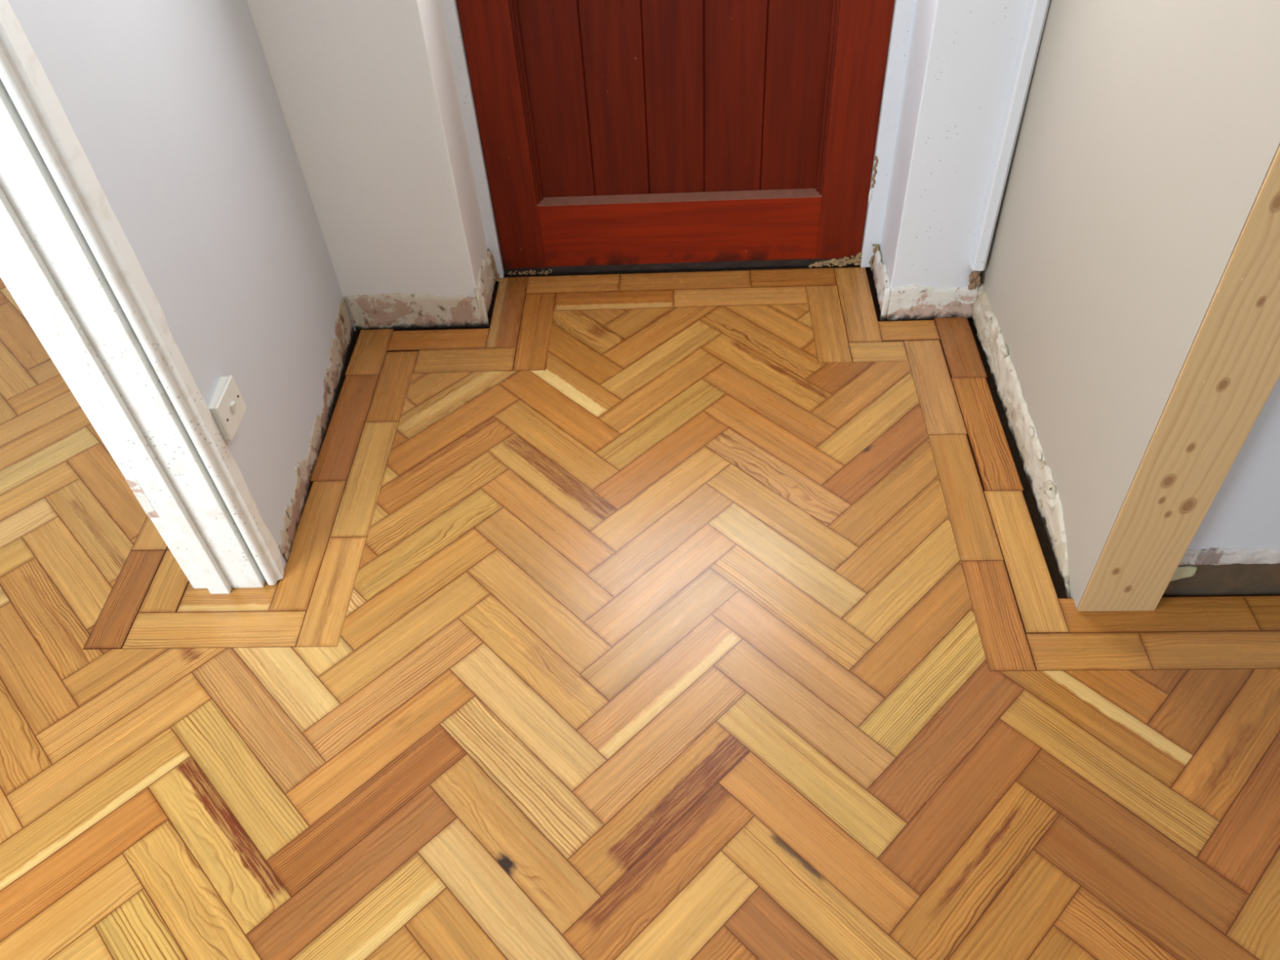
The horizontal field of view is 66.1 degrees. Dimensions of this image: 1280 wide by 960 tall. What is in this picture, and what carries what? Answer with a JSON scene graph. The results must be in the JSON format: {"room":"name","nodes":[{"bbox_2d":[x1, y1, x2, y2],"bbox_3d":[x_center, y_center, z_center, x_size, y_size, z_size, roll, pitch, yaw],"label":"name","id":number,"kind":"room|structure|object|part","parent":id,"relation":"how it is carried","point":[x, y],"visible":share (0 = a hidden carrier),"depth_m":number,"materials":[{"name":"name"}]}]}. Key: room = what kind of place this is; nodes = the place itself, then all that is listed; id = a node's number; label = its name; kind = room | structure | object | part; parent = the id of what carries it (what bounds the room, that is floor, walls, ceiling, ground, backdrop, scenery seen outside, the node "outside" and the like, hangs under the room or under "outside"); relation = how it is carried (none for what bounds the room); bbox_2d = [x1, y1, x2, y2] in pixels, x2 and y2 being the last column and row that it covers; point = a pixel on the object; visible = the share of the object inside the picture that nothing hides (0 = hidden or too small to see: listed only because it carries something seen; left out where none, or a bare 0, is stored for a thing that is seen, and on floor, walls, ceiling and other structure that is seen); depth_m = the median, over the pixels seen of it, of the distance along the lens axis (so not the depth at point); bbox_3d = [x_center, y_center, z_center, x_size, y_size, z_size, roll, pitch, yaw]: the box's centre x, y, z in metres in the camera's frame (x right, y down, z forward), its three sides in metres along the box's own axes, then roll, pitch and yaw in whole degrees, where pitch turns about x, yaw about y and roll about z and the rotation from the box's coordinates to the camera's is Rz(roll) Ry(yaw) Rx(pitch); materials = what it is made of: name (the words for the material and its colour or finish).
{"room":"entrance hallway","nodes":[
{"label":"entrance hallway","id":0,"kind":"room"},
{"bbox_2d":[8,0,354,570],"bbox_3d":[-0.832,-1.043,1.453,0.164,2.432,1.122,-1,47,3],"label":"wall","id":1,"kind":"structure","parent":0,"point":[174,108],"depth_m":1.74,"materials":[{"name":"white paint"}]},
{"bbox_2d":[0,0,284,594],"bbox_3d":[-0.834,-0.505,1.191,0.182,2.050,0.058,-10,47,-6],"label":"door frame","id":2,"kind":"structure","parent":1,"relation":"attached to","point":[68,262],"depth_m":1.48,"materials":[{"name":"white wood"}]},
{"bbox_2d":[208,375,246,440],"bbox_3d":[-0.714,-0.125,1.708,0.030,0.076,0.086,-1,47,3],"label":"light switch","id":3,"kind":"object","parent":1,"relation":"attached to","point":[227,406],"visible":0.97,"depth_m":1.70,"materials":[{"name":"white plastic"}]},
{"bbox_2d":[246,0,495,331],"bbox_3d":[-0.613,-1.332,1.712,0.357,2.432,0.337,-1,47,3],"label":"wall","id":4,"kind":"structure","parent":0,"point":[366,91],"depth_m":2.15,"materials":[{"name":"white paint"}]},
{"bbox_2d":[0,264,1279,959],"bbox_3d":[-0.307,0.442,1.713,5.600,0.060,3.500,-1,47,3],"label":"floor","id":5,"kind":"structure","parent":0,"point":[713,614],"depth_m":1.73,"materials":[{"name":"brown wood"}]},
{"bbox_2d":[490,253,552,282],"bbox_3d":[-0.312,-0.566,2.575,0.159,0.083,0.027,-10,47,-5],"label":"crumbs","id":6,"kind":"object","parent":5,"relation":"on","point":[496,275],"visible":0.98,"depth_m":2.59,"materials":[{"name":"paint"}]},
{"bbox_2d":[808,244,879,270],"bbox_3d":[0.525,-0.578,2.535,0.175,0.082,0.026,3,47,7],"label":"crumbs","id":7,"kind":"object","parent":5,"relation":"on","point":[856,260],"visible":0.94,"depth_m":2.55,"materials":[{"name":"beige"}]},
{"bbox_2d":[1077,146,1279,611],"bbox_3d":[0.788,-0.605,0.921,0.170,2.420,0.034,-1,47,3],"label":"timber post","id":8,"kind":"object","parent":5,"relation":"on","point":[1231,368],"visible":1,"depth_m":1.45,"materials":[{"name":"brown wood"}]},
{"bbox_2d":[871,0,1030,321],"bbox_3d":[0.644,-1.348,1.643,0.226,2.432,0.358,-1,47,3],"label":"wall","id":9,"kind":"structure","parent":0,"point":[962,54],"depth_m":2.10,"materials":[{"name":"white paint"}]},
{"bbox_2d":[971,0,1279,608],"bbox_3d":[0.799,-1.034,1.334,0.170,2.432,1.212,-1,47,3],"label":"wall","id":10,"kind":"structure","parent":0,"point":[1148,141],"depth_m":1.60,"materials":[{"name":"white paint"}]},
{"bbox_2d":[968,0,1050,290],"bbox_3d":[0.726,-1.250,1.476,0.031,2.334,0.029,-1,47,3],"label":"pipe","id":11,"kind":"object","parent":10,"relation":"attached to","point":[1037,12],"visible":1,"depth_m":2.03,"materials":[{"name":"white paint"}]},
{"bbox_2d":[1162,376,1279,595],"bbox_3d":[1.655,-0.698,0.957,1.564,2.430,0.204,-1,47,3],"label":"wall","id":12,"kind":"structure","parent":0,"point":[1234,549],"depth_m":1.67,"materials":[{"name":"white paint"}]},
{"bbox_3d":[0.002,-2.066,0.917,1.003,0.330,0.340,-1,47,3],"label":"wall","id":13,"kind":"structure","parent":0,"visible":0},
{"bbox_2d":[456,0,894,275],"bbox_3d":[0.058,-1.260,1.870,0.931,2.025,0.046,-1,47,3],"label":"door","id":14,"kind":"structure","parent":13,"relation":"in","point":[615,135],"depth_m":2.32,"materials":[{"name":"red wood"}]},
{"bbox_3d":[0.078,-0.967,2.198,0.706,0.755,0.016,-1,47,3],"label":"plank panel","id":15,"kind":"part","parent":14,"relation":"part of","materials":[{"name":"red wood"}]},
{"bbox_3d":[0.096,-0.701,2.449,0.706,0.014,0.026,-1,47,3],"label":"panel sill","id":16,"kind":"part","parent":14,"relation":"part of","materials":[{"name":"red wood"}]},
{"bbox_3d":[0.100,-0.644,2.521,0.706,0.179,0.043,-1,47,3],"label":"rail","id":17,"kind":"part","parent":14,"relation":"part of","materials":[{"name":"red wood"}]},
{"bbox_2d":[440,0,916,278],"bbox_3d":[0.062,-1.297,1.853,1.080,2.090,0.107,-1,47,3],"label":"door frame","id":18,"kind":"structure","parent":13,"relation":"attached to","point":[904,11],"depth_m":2.28,"materials":[{"name":"white paint"}]}
]}

